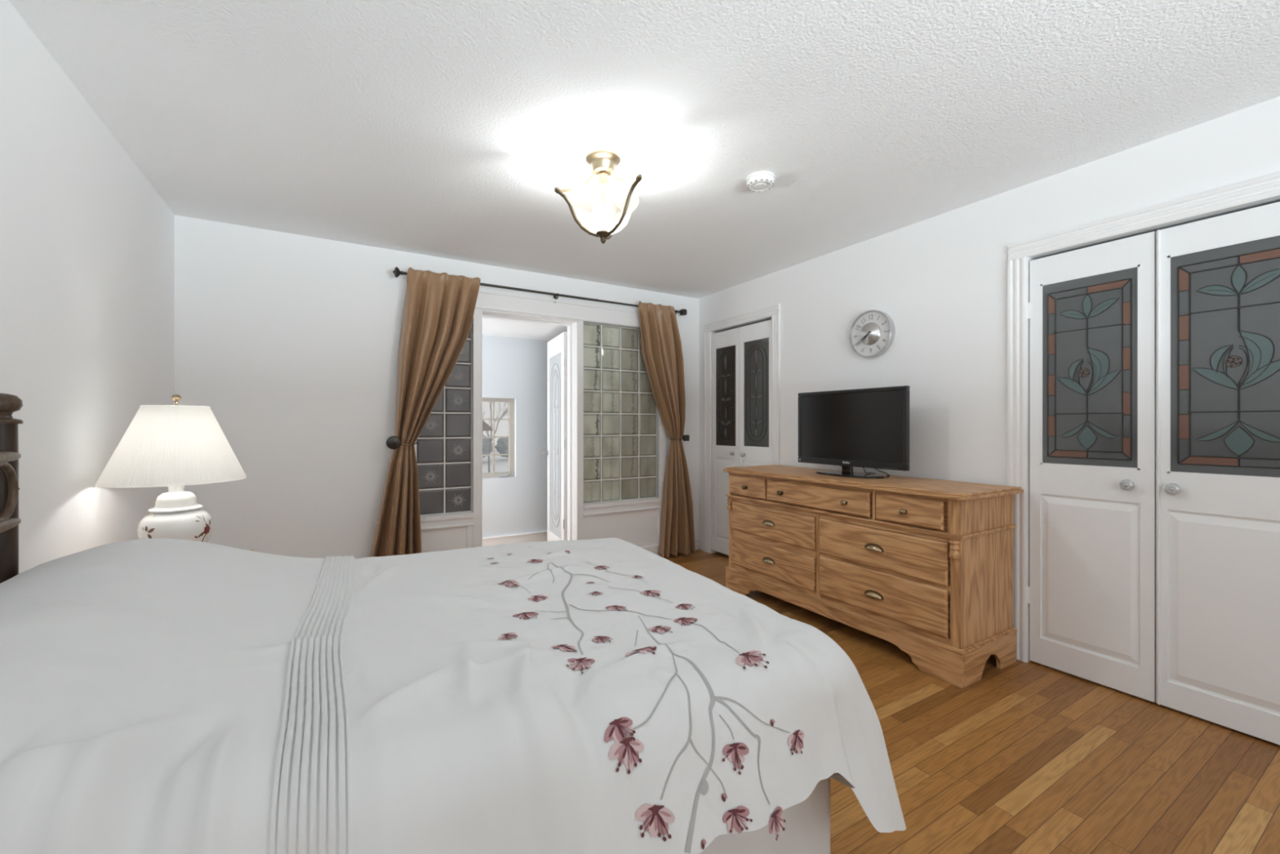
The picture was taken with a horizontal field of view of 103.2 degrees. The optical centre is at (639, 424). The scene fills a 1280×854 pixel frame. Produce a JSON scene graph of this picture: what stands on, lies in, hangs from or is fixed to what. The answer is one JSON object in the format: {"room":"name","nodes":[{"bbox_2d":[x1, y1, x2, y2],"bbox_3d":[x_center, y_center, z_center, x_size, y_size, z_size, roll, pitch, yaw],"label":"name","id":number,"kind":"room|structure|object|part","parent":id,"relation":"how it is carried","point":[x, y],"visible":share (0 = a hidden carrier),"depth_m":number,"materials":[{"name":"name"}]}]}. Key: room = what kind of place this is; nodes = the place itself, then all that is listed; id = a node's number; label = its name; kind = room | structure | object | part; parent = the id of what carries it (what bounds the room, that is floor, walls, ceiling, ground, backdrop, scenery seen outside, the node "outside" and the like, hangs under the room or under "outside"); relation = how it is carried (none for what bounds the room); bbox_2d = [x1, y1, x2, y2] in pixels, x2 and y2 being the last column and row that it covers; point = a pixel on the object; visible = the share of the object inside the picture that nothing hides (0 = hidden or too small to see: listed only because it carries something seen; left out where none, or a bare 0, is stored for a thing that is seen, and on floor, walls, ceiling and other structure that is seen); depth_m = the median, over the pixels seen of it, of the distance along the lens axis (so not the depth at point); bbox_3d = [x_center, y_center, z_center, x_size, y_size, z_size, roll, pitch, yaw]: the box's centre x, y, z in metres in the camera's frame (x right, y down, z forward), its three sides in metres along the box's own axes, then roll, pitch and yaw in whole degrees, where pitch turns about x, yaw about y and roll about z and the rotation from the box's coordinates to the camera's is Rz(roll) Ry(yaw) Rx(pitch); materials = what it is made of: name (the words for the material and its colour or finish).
{"room":"bedroom","nodes":[
{"label":"bedroom","id":0,"kind":"room"},
{"bbox_2d":[0,0,174,573],"bbox_3d":[-1.479,-0.010,0.765,0.120,2.440,5.470,0,0,-31],"label":"wall","id":1,"kind":"structure","parent":0,"point":[87,242],"depth_m":1.80,"materials":[{"name":"white paint"}]},
{"bbox_2d":[174,214,698,559],"bbox_3d":[-1.128,-0.010,4.044,3.847,2.440,0.200,0,0,-31],"label":"wall","id":2,"kind":"structure","parent":0,"point":[291,341],"depth_m":3.31,"materials":[{"name":"white paint"}]},
{"bbox_2d":[386,435,417,448],"bbox_3d":[-1.647,0.120,3.502,0.201,0.090,0.198,0,0,-31],"label":"holdback","id":3,"kind":"object","parent":2,"relation":"attached to","point":[393,442],"visible":1,"depth_m":3.41,"materials":[{"name":"grey metal"}]},
{"bbox_3d":[-1.656,0.120,3.410,0.090,0.090,0.050,0,0,-31],"label":"knob","id":4,"kind":"part","parent":3,"relation":"part of","materials":[{"name":"grey metal"}]},
{"bbox_2d":[416,324,471,515],"bbox_3d":[-1.470,-0.090,3.799,0.391,1.500,0.080,0,0,-31],"label":"window","id":5,"kind":"structure","parent":2,"relation":"in","point":[444,443],"depth_m":3.79,"materials":[{"name":"white"}]},
{"bbox_2d":[414,308,480,547],"bbox_3d":[-1.439,0.165,3.744,0.508,2.090,0.063,0,0,-31],"label":"trim","id":6,"kind":"structure","parent":2,"relation":"attached to","point":[472,519],"depth_m":3.84,"materials":[{"name":"white paint"}]},
{"bbox_2d":[405,278,639,328],"bbox_3d":[-0.703,-0.958,4.162,2.225,0.155,0.034,0,0,-31],"label":"trim","id":7,"kind":"structure","parent":2,"relation":"attached to","point":[487,300],"depth_m":4.16,"materials":[{"name":"white paint"}]},
{"bbox_2d":[480,309,578,546],"bbox_3d":[-0.920,0.165,4.158,0.807,2.090,0.218,0,0,-31],"label":"trim","id":8,"kind":"structure","parent":2,"relation":"attached to","point":[572,326],"depth_m":4.32,"materials":[{"name":"white paint"}]},
{"bbox_2d":[392,266,686,315],"bbox_3d":[-0.647,-1.046,4.142,2.480,0.087,0.125,0,0,-31],"label":"curtain rod","id":9,"kind":"object","parent":2,"relation":"attached to","point":[397,272],"visible":0.74,"depth_m":4.08,"materials":[{"name":"grey metal"}]},
{"bbox_2d":[369,267,480,556],"bbox_3d":[-1.519,0.055,3.566,0.783,2.292,0.158,0,0,-31],"label":"curtain","id":10,"kind":"object","parent":9,"relation":"hanging from","point":[438,311],"visible":0.87,"depth_m":3.53,"materials":[{"name":"brown fabric"}]},
{"bbox_2d":[638,301,695,558],"bbox_3d":[0.236,0.055,4.613,0.584,2.292,0.154,0,0,-31],"label":"curtain","id":11,"kind":"object","parent":9,"relation":"hanging from","point":[660,340],"visible":1,"depth_m":4.62,"materials":[{"name":"brown fabric"}]},
{"bbox_2d":[540,331,567,541],"bbox_3d":[-0.811,0.168,4.740,0.107,1.975,0.655,0,0,-23],"label":"door","id":12,"kind":"structure","parent":2,"relation":"in","point":[557,348],"depth_m":4.69,"materials":[{"name":"white paint"}]},
{"bbox_3d":[-0.940,0.275,4.998,0.072,0.048,0.047,0,0,-23],"label":"knob","id":13,"kind":"part","parent":12,"relation":"part of","materials":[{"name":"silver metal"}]},
{"bbox_3d":[-0.791,0.190,4.758,0.006,1.692,0.472,0,0,-23],"label":"glass pane","id":14,"kind":"part","parent":12,"relation":"part of","materials":[{"name":"grey"}]},
{"bbox_3d":[-0.795,0.186,4.758,0.002,1.423,0.237,0,0,-23],"label":"bevelled glass","id":15,"kind":"part","parent":12,"relation":"part of","materials":[{"name":"grey"}]},
{"bbox_2d":[583,323,656,503],"bbox_3d":[-0.192,-0.100,4.565,0.765,1.550,0.076,0,0,-31],"label":"window","id":16,"kind":"structure","parent":2,"relation":"in","point":[620,406],"depth_m":4.51,"materials":[{"name":"white"}]},
{"bbox_2d":[578,320,666,555],"bbox_3d":[-0.147,0.165,4.516,0.888,2.090,0.063,0,0,-31],"label":"trim","id":17,"kind":"structure","parent":2,"relation":"attached to","point":[617,506],"depth_m":4.34,"materials":[{"name":"white paint"}]},
{"bbox_2d":[641,538,697,555],"bbox_3d":[-1.080,1.160,3.947,3.830,0.100,0.016,0,0,-31],"label":"baseboard","id":18,"kind":"structure","parent":2,"relation":"attached to","point":[653,548],"depth_m":4.67,"materials":[{"name":"white paint"}]},
{"bbox_2d":[668,435,689,440],"bbox_3d":[0.339,0.120,4.699,0.176,0.056,0.181,0,0,-31],"label":"holdback","id":19,"kind":"object","parent":2,"relation":"attached to","point":[686,437],"visible":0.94,"depth_m":4.65,"materials":[{"name":"grey metal"}]},
{"bbox_3d":[0.428,0.120,4.666,0.056,0.056,0.033,0,0,-31],"label":"knob","id":20,"kind":"part","parent":19,"relation":"part of","materials":[{"name":"grey metal"}]},
{"bbox_2d":[482,334,549,537],"bbox_3d":[-1.473,0.163,5.096,3.300,2.095,0.120,0,0,-31],"label":"wall","id":21,"kind":"structure","parent":0,"point":[516,368],"depth_m":5.18,"materials":[{"name":"white paint"}]},
{"bbox_2d":[482,397,514,478],"bbox_3d":[-1.597,0.130,5.013,0.723,0.798,0.096,0,0,-31],"label":"window","id":22,"kind":"structure","parent":21,"relation":"in","point":[511,401],"depth_m":5.15,"materials":[{"name":"grey wood"}]},
{"bbox_3d":[-1.367,0.497,5.118,0.106,0.049,0.041,0,0,-31],"label":"crank handle","id":23,"kind":"part","parent":22,"relation":"part of","materials":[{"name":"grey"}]},
{"bbox_2d":[482,530,546,546],"bbox_3d":[-1.437,1.160,5.035,3.300,0.100,0.022,0,0,-31],"label":"baseboard","id":24,"kind":"structure","parent":21,"relation":"attached to","point":[538,535],"depth_m":5.14,"materials":[{"name":"white paint"}]},
{"bbox_2d":[482,317,567,341],"bbox_3d":[-1.237,-0.935,4.701,3.540,0.100,1.040,0,0,-31],"label":"ceiling","id":25,"kind":"structure","parent":0,"point":[491,326],"depth_m":4.70,"materials":[{"name":"white paint"}]},
{"bbox_2d":[8,0,1279,298],"bbox_3d":[0.224,-1.290,1.782,4.087,0.120,5.470,0,0,-31],"label":"ceiling","id":26,"kind":"structure","parent":0,"point":[448,129],"depth_m":1.96,"materials":[{"name":"white paint"}]},
{"bbox_2d":[554,150,642,243],"bbox_3d":[-0.172,-1.035,2.324,0.372,0.390,0.376,0,0,-31],"label":"ceiling light","id":27,"kind":"object","parent":26,"relation":"attached to","point":[603,163],"visible":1,"depth_m":2.33,"materials":[{"name":"gold glass"}]},
{"bbox_3d":[-0.291,-0.982,2.340,0.206,0.228,0.026,0,0,-3],"label":"arm","id":28,"kind":"part","parent":27,"relation":"part of","materials":[{"name":"brown metal"}]},
{"bbox_3d":[-0.188,-0.990,2.299,0.052,0.110,0.052,0,0,-31],"label":"bulb","id":29,"kind":"part","parent":27,"relation":"part of","materials":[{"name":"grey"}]},
{"bbox_3d":[-0.170,-1.080,2.351,0.048,0.180,0.048,0,0,-31],"label":"stem","id":30,"kind":"part","parent":27,"relation":"part of","materials":[{"name":"white glass"}]},
{"bbox_3d":[-0.152,-0.990,2.403,0.052,0.110,0.052,0,0,-31],"label":"bulb","id":31,"kind":"part","parent":27,"relation":"part of","materials":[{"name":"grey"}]},
{"bbox_3d":[-0.133,-0.982,2.466,0.026,0.228,0.206,0,0,16],"label":"arm","id":32,"kind":"part","parent":27,"relation":"part of","materials":[{"name":"brown metal"}]},
{"bbox_3d":[-0.074,-0.982,2.278,0.206,0.228,0.026,0,0,39],"label":"arm","id":33,"kind":"part","parent":27,"relation":"part of","materials":[{"name":"brown metal"}]},
{"bbox_2d":[746,171,774,191],"bbox_3d":[0.600,-1.208,2.528,0.140,0.044,0.140,0,0,-31],"label":"smoke detector","id":34,"kind":"object","parent":26,"relation":"attached to","point":[758,181],"visible":1,"depth_m":2.49,"materials":[{"name":"white plastic"}]},
{"bbox_2d":[746,178,773,191],"bbox_3d":[0.600,-1.191,2.528,0.128,0.006,0.125,0,0,-31],"label":"vent","id":35,"kind":"object","parent":34,"relation":"attached to","point":[754,184],"depth_m":2.51,"materials":[{"name":"grey plastic"}]},
{"bbox_2d":[660,549,1279,853],"bbox_3d":[0.224,1.270,1.782,4.087,0.120,5.470,0,0,-31],"label":"floor","id":36,"kind":"structure","parent":0,"point":[1031,757],"depth_m":1.78,"materials":[{"name":"brown wood"}]},
{"bbox_2d":[0,393,830,853],"bbox_3d":[-0.578,0.563,1.278,1.927,1.294,1.422,0,0,-31],"label":"bed","id":37,"kind":"object","parent":36,"relation":"on","point":[806,825],"visible":0.19,"depth_m":1.28,"materials":[{"name":"brown wood"}]},
{"bbox_3d":[-1.690,0.603,1.343,0.058,1.215,0.058,0,0,-31],"label":"headboard post","id":38,"kind":"part","parent":37,"relation":"part of","materials":[{"name":"brown wood"}]},
{"bbox_3d":[-1.319,0.169,0.789,0.033,0.205,1.308,0,0,-31],"label":"headboard rail","id":39,"kind":"part","parent":37,"relation":"part of","materials":[{"name":"brown wood"}]},
{"bbox_2d":[0,537,906,853],"bbox_3d":[-0.497,0.724,1.340,1.922,0.781,1.479,0,0,-31],"label":"duvet","id":40,"kind":"object","parent":37,"relation":"on","point":[158,695],"visible":1,"depth_m":0.90,"materials":[{"name":"white fabric"}]},
{"bbox_2d":[723,464,1023,688],"bbox_3d":[1.268,0.762,3.161,0.560,0.895,1.710,0,0,-31],"label":"dresser","id":41,"kind":"object","parent":36,"relation":"on","point":[931,558],"visible":0.99,"depth_m":2.64,"materials":[{"name":"brown wood"}]},
{"bbox_3d":[0.730,0.438,3.548,0.034,0.032,0.032,0,0,-31],"label":"knob","id":42,"kind":"part","parent":41,"relation":"part of","materials":[{"name":"brown metal"}]},
{"bbox_3d":[0.752,0.432,3.559,0.017,0.137,0.351,0,0,-31],"label":"drawer","id":43,"kind":"part","parent":41,"relation":"part of","materials":[{"name":"brown wood"}]},
{"bbox_3d":[0.844,0.897,3.362,0.028,0.028,0.098,0,0,-31],"label":"cup pull","id":44,"kind":"part","parent":41,"relation":"part of","materials":[{"name":"gold metal"}]},
{"bbox_3d":[0.844,0.649,3.362,0.028,0.028,0.098,0,0,-31],"label":"cup pull","id":45,"kind":"part","parent":41,"relation":"part of","materials":[{"name":"gold metal"}]},
{"bbox_3d":[0.862,0.904,3.376,0.017,0.205,0.741,0,0,-31],"label":"drawer","id":46,"kind":"part","parent":41,"relation":"part of","materials":[{"name":"brown wood"}]},
{"bbox_3d":[0.862,0.657,3.376,0.017,0.201,0.741,0,0,-31],"label":"drawer","id":47,"kind":"part","parent":41,"relation":"part of","materials":[{"name":"brown wood"}]},
{"bbox_3d":[0.899,0.438,3.264,0.034,0.032,0.032,0,0,-31],"label":"knob","id":48,"kind":"part","parent":41,"relation":"part of","materials":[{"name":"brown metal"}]},
{"bbox_3d":[1.045,0.432,3.068,0.017,0.137,0.762,0,0,-31],"label":"drawer","id":49,"kind":"part","parent":41,"relation":"part of","materials":[{"name":"brown wood"}]},
{"bbox_3d":[1.287,0.693,3.175,0.502,0.695,1.580,0,0,-31],"label":"rail","id":50,"kind":"part","parent":41,"relation":"part of","materials":[{"name":"brown wood"}]},
{"bbox_3d":[1.145,0.438,2.853,0.034,0.032,0.032,0,0,-31],"label":"knob","id":51,"kind":"part","parent":41,"relation":"part of","materials":[{"name":"gold metal"}]},
{"bbox_2d":[798,385,909,478],"bbox_3d":[1.333,0.047,3.195,0.307,0.534,0.782,0,0,-31],"label":"television","id":52,"kind":"object","parent":41,"relation":"on","point":[864,428],"visible":1,"depth_m":3.12,"materials":[{"name":"black plastic"}]},
{"bbox_3d":[1.280,0.522,3.169,0.521,0.024,1.649,0,0,-31],"label":"waist moulding","id":53,"kind":"part","parent":41,"relation":"part of","materials":[{"name":"brown wood"}]},
{"bbox_3d":[1.276,1.046,3.167,0.529,0.016,1.659,0,0,-31],"label":"moulding","id":54,"kind":"part","parent":41,"relation":"part of","materials":[{"name":"brown wood"}]},
{"bbox_3d":[1.238,0.902,2.702,0.028,0.028,0.098,0,0,-31],"label":"cup pull","id":55,"kind":"part","parent":41,"relation":"part of","materials":[{"name":"gold metal"}]},
{"bbox_3d":[1.238,0.652,2.702,0.028,0.028,0.098,0,0,-31],"label":"cup pull","id":56,"kind":"part","parent":41,"relation":"part of","materials":[{"name":"gold metal"}]},
{"bbox_3d":[1.260,0.893,2.709,0.017,0.227,0.737,0,0,-31],"label":"drawer","id":57,"kind":"part","parent":41,"relation":"part of","materials":[{"name":"brown wood"}]},
{"bbox_3d":[1.260,0.659,2.709,0.017,0.205,0.737,0,0,-31],"label":"drawer","id":58,"kind":"part","parent":41,"relation":"part of","materials":[{"name":"brown wood"}]},
{"bbox_3d":[1.324,0.438,2.554,0.034,0.032,0.032,0,0,-31],"label":"knob","id":59,"kind":"part","parent":41,"relation":"part of","materials":[{"name":"gold metal"}]},
{"bbox_3d":[1.349,0.432,2.559,0.017,0.137,0.351,0,0,-31],"label":"drawer","id":60,"kind":"part","parent":41,"relation":"part of","materials":[{"name":"brown wood"}]},
{"bbox_3d":[1.706,0.698,2.494,0.483,0.705,0.020,0,0,-31],"label":"panel","id":61,"kind":"part","parent":41,"relation":"part of","materials":[{"name":"brown wood"}]},
{"bbox_3d":[-1.887,0.897,2.076,0.472,0.625,0.460,0,0,-31],"label":"nightstand","id":62,"kind":"object","parent":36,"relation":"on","visible":0},
{"bbox_2d":[95,394,246,542],"bbox_3d":[-1.902,0.230,2.081,0.454,0.711,0.454,0,0,-31],"label":"table lamp","id":63,"kind":"object","parent":62,"relation":"on","point":[175,446],"visible":0.99,"depth_m":1.98,"materials":[{"name":"white fabric"}]},
{"bbox_3d":[-1.902,0.076,2.081,0.454,0.308,0.454,0,0,-31],"label":"lamp shade","id":64,"kind":"part","parent":63,"relation":"part of","materials":[{"name":"white fabric"}]},
{"bbox_2d":[137,508,212,542],"bbox_3d":[-1.902,0.456,2.081,0.228,0.212,0.228,0,0,-31],"label":"floral decoration","id":65,"kind":"object","parent":63,"relation":"on","point":[189,524],"depth_m":2.01,"materials":[{"name":"white ceramic"}]},
{"bbox_3d":[-1.902,0.296,2.081,0.167,0.109,0.167,0,0,-31],"label":"lid","id":66,"kind":"part","parent":63,"relation":"part of","materials":[{"name":"white ceramic"}]},
{"bbox_2d":[698,96,1279,662],"bbox_3d":[1.926,-0.010,2.800,0.120,2.440,5.470,0,0,-31],"label":"wall","id":67,"kind":"structure","parent":0,"point":[941,280],"depth_m":2.90,"materials":[{"name":"white paint"}]},
{"bbox_2d":[698,539,704,551],"bbox_3d":[1.253,1.160,3.794,0.016,0.100,2.636,0,0,-31],"label":"baseboard","id":68,"kind":"structure","parent":67,"relation":"attached to","point":[701,543],"depth_m":4.88,"materials":[{"name":"white paint"}]},
{"bbox_2d":[711,327,739,555],"bbox_3d":[0.776,0.160,4.612,0.067,2.031,0.382,0,0,-31],"label":"door","id":69,"kind":"structure","parent":67,"relation":"in","point":[726,344],"depth_m":4.64,"materials":[{"name":"white paint"}]},
{"bbox_3d":[0.783,-0.260,4.612,0.006,0.904,0.282,0,0,-31],"label":"glass pane","id":70,"kind":"part","parent":69,"relation":"part of","materials":[{"name":"grey glass"}]},
{"bbox_3d":[0.780,-0.262,4.609,0.002,0.757,0.140,0,0,-31],"label":"bevelled glass","id":71,"kind":"part","parent":69,"relation":"part of","materials":[{"name":"grey glass"}]},
{"bbox_3d":[0.789,0.677,4.616,0.027,0.745,0.310,0,0,-31],"label":"raised panel","id":72,"kind":"part","parent":69,"relation":"part of","materials":[{"name":"white paint"}]},
{"bbox_2d":[704,303,780,553],"bbox_3d":[0.864,0.124,4.440,0.020,2.172,0.949,0,0,-31],"label":"trim","id":73,"kind":"structure","parent":67,"relation":"attached to","point":[773,311],"depth_m":4.36,"materials":[{"name":"white paint"}]},
{"bbox_2d":[739,320,771,466],"bbox_3d":[0.974,0.160,4.281,0.067,2.031,0.382,0,0,-31],"label":"door","id":74,"kind":"structure","parent":67,"relation":"in","point":[755,340],"depth_m":4.28,"materials":[{"name":"white paint"}]},
{"bbox_3d":[0.986,0.677,4.287,0.027,0.745,0.315,0,0,-31],"label":"raised panel","id":75,"kind":"part","parent":74,"relation":"part of","materials":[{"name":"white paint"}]},
{"bbox_3d":[0.981,-0.269,4.273,0.002,0.759,0.152,0,0,-31],"label":"bevelled glass","id":76,"kind":"part","parent":74,"relation":"part of","materials":[{"name":"grey glass"}]},
{"bbox_3d":[0.983,-0.267,4.276,0.006,0.906,0.306,0,0,-31],"label":"glass pane","id":77,"kind":"part","parent":74,"relation":"part of","materials":[{"name":"grey glass"}]},
{"bbox_2d":[848,310,894,357],"bbox_3d":[1.510,-0.596,3.320,0.059,0.306,0.306,0,0,-31],"label":"wall clock","id":78,"kind":"object","parent":67,"relation":"attached to","point":[872,333],"visible":1,"depth_m":3.30,"materials":[{"name":"silver metal"}]},
{"bbox_2d":[1027,231,1155,702],"bbox_3d":[2.096,0.181,2.387,0.084,2.034,0.466,0,0,-31],"label":"door","id":79,"kind":"structure","parent":67,"relation":"in","point":[1091,310],"depth_m":2.36,"materials":[{"name":"white paint"}]},
{"bbox_3d":[2.099,-0.247,2.401,0.003,0.042,0.042,0,0,-31],"label":"brown glass","id":80,"kind":"part","parent":79,"relation":"part of","materials":[{"name":"brown glass"}]},
{"bbox_3d":[2.107,-0.250,2.388,0.003,0.730,0.236,0,0,-31],"label":"teal glass","id":81,"kind":"part","parent":79,"relation":"part of","materials":[{"name":"grey"}]},
{"bbox_3d":[2.107,-0.247,2.389,0.002,0.807,0.308,0,0,-31],"label":"rust glass","id":82,"kind":"part","parent":79,"relation":"part of","materials":[{"name":"brown"}]},
{"bbox_3d":[2.110,-0.254,2.391,0.006,0.895,0.360,0,0,-31],"label":"glass pane","id":83,"kind":"part","parent":79,"relation":"part of","materials":[{"name":"grey glass"}]},
{"bbox_3d":[2.117,0.708,2.395,0.027,0.725,0.387,0,0,-31],"label":"raised panel","id":84,"kind":"part","parent":79,"relation":"part of","materials":[{"name":"white paint"}]},
{"bbox_2d":[1008,173,1279,662],"bbox_3d":[2.215,0.136,2.180,0.020,2.148,1.109,0,0,-31],"label":"trim","id":85,"kind":"structure","parent":67,"relation":"attached to","point":[1268,187],"depth_m":2.58,"materials":[{"name":"white paint"}]},
{"bbox_2d":[1155,201,1279,744],"bbox_3d":[2.338,0.181,1.983,0.084,2.034,0.465,0,0,-31],"label":"door","id":86,"kind":"structure","parent":67,"relation":"in","point":[1218,277],"depth_m":2.03,"materials":[{"name":"white paint"}]},
{"bbox_3d":[2.357,0.725,1.993,0.027,0.730,0.416,0,0,-31],"label":"raised panel","id":87,"kind":"part","parent":86,"relation":"part of","materials":[{"name":"white paint"}]},
{"bbox_3d":[2.350,-0.257,1.989,0.006,0.915,0.389,0,0,-31],"label":"glass pane","id":88,"kind":"part","parent":86,"relation":"part of","materials":[{"name":"grey glass"}]},
{"bbox_3d":[2.347,-0.250,1.987,0.002,0.825,0.334,0,0,-31],"label":"rust glass","id":89,"kind":"part","parent":86,"relation":"part of","materials":[{"name":"brown"}]},
{"bbox_3d":[2.339,-0.250,2.000,0.003,0.046,0.046,0,0,-31],"label":"brown glass","id":90,"kind":"part","parent":86,"relation":"part of","materials":[{"name":"brown glass"}]},
{"bbox_3d":[2.348,-0.253,1.985,0.003,0.746,0.255,0,0,-31],"label":"teal glass","id":91,"kind":"part","parent":86,"relation":"part of","materials":[{"name":"grey"}]},
{"label":"outside","id":92,"kind":"structure","parent":0,"visible":0},
{"bbox_2d":[482,444,508,472],"bbox_3d":[-4.697,1.257,11.755,10.000,1.054,14.000,0,0,-31],"label":"snow","id":93,"kind":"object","parent":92,"point":[501,463],"visible":0.01,"depth_m":11.34,"materials":[{"name":"white snow"}]},
{"bbox_2d":[482,435,492,457],"bbox_3d":[-3.576,0.490,11.381,0.580,0.572,0.617,0,0,-31],"label":"shrub","id":94,"kind":"object","parent":93,"relation":"on","point":[486,442],"visible":0.25,"depth_m":11.22,"materials":[{"name":"grey plant"}]},
{"bbox_2d":[482,421,495,435],"bbox_3d":[-5.632,0.310,14.342,2.450,1.200,2.400,0,0,-31],"label":"shed","id":95,"kind":"object","parent":93,"relation":"on","point":[486,424],"visible":0.04,"depth_m":13.81,"materials":[{"name":"grey wood"}]},
{"bbox_2d":[482,401,508,472],"bbox_3d":[-2.698,-0.132,9.540,1.013,2.184,0.971,0,0,-4],"label":"bare tree","id":96,"kind":"object","parent":93,"relation":"on","point":[507,409],"visible":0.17,"depth_m":9.49,"materials":[{"name":"grey plant"}]},
{"bbox_2d":[494,437,508,457],"bbox_3d":[-3.147,0.510,11.982,0.529,0.517,0.552,0,0,6],"label":"shrub","id":97,"kind":"object","parent":93,"relation":"on","point":[502,446],"visible":0.44,"depth_m":11.79,"materials":[{"name":"grey plant"}]}
]}

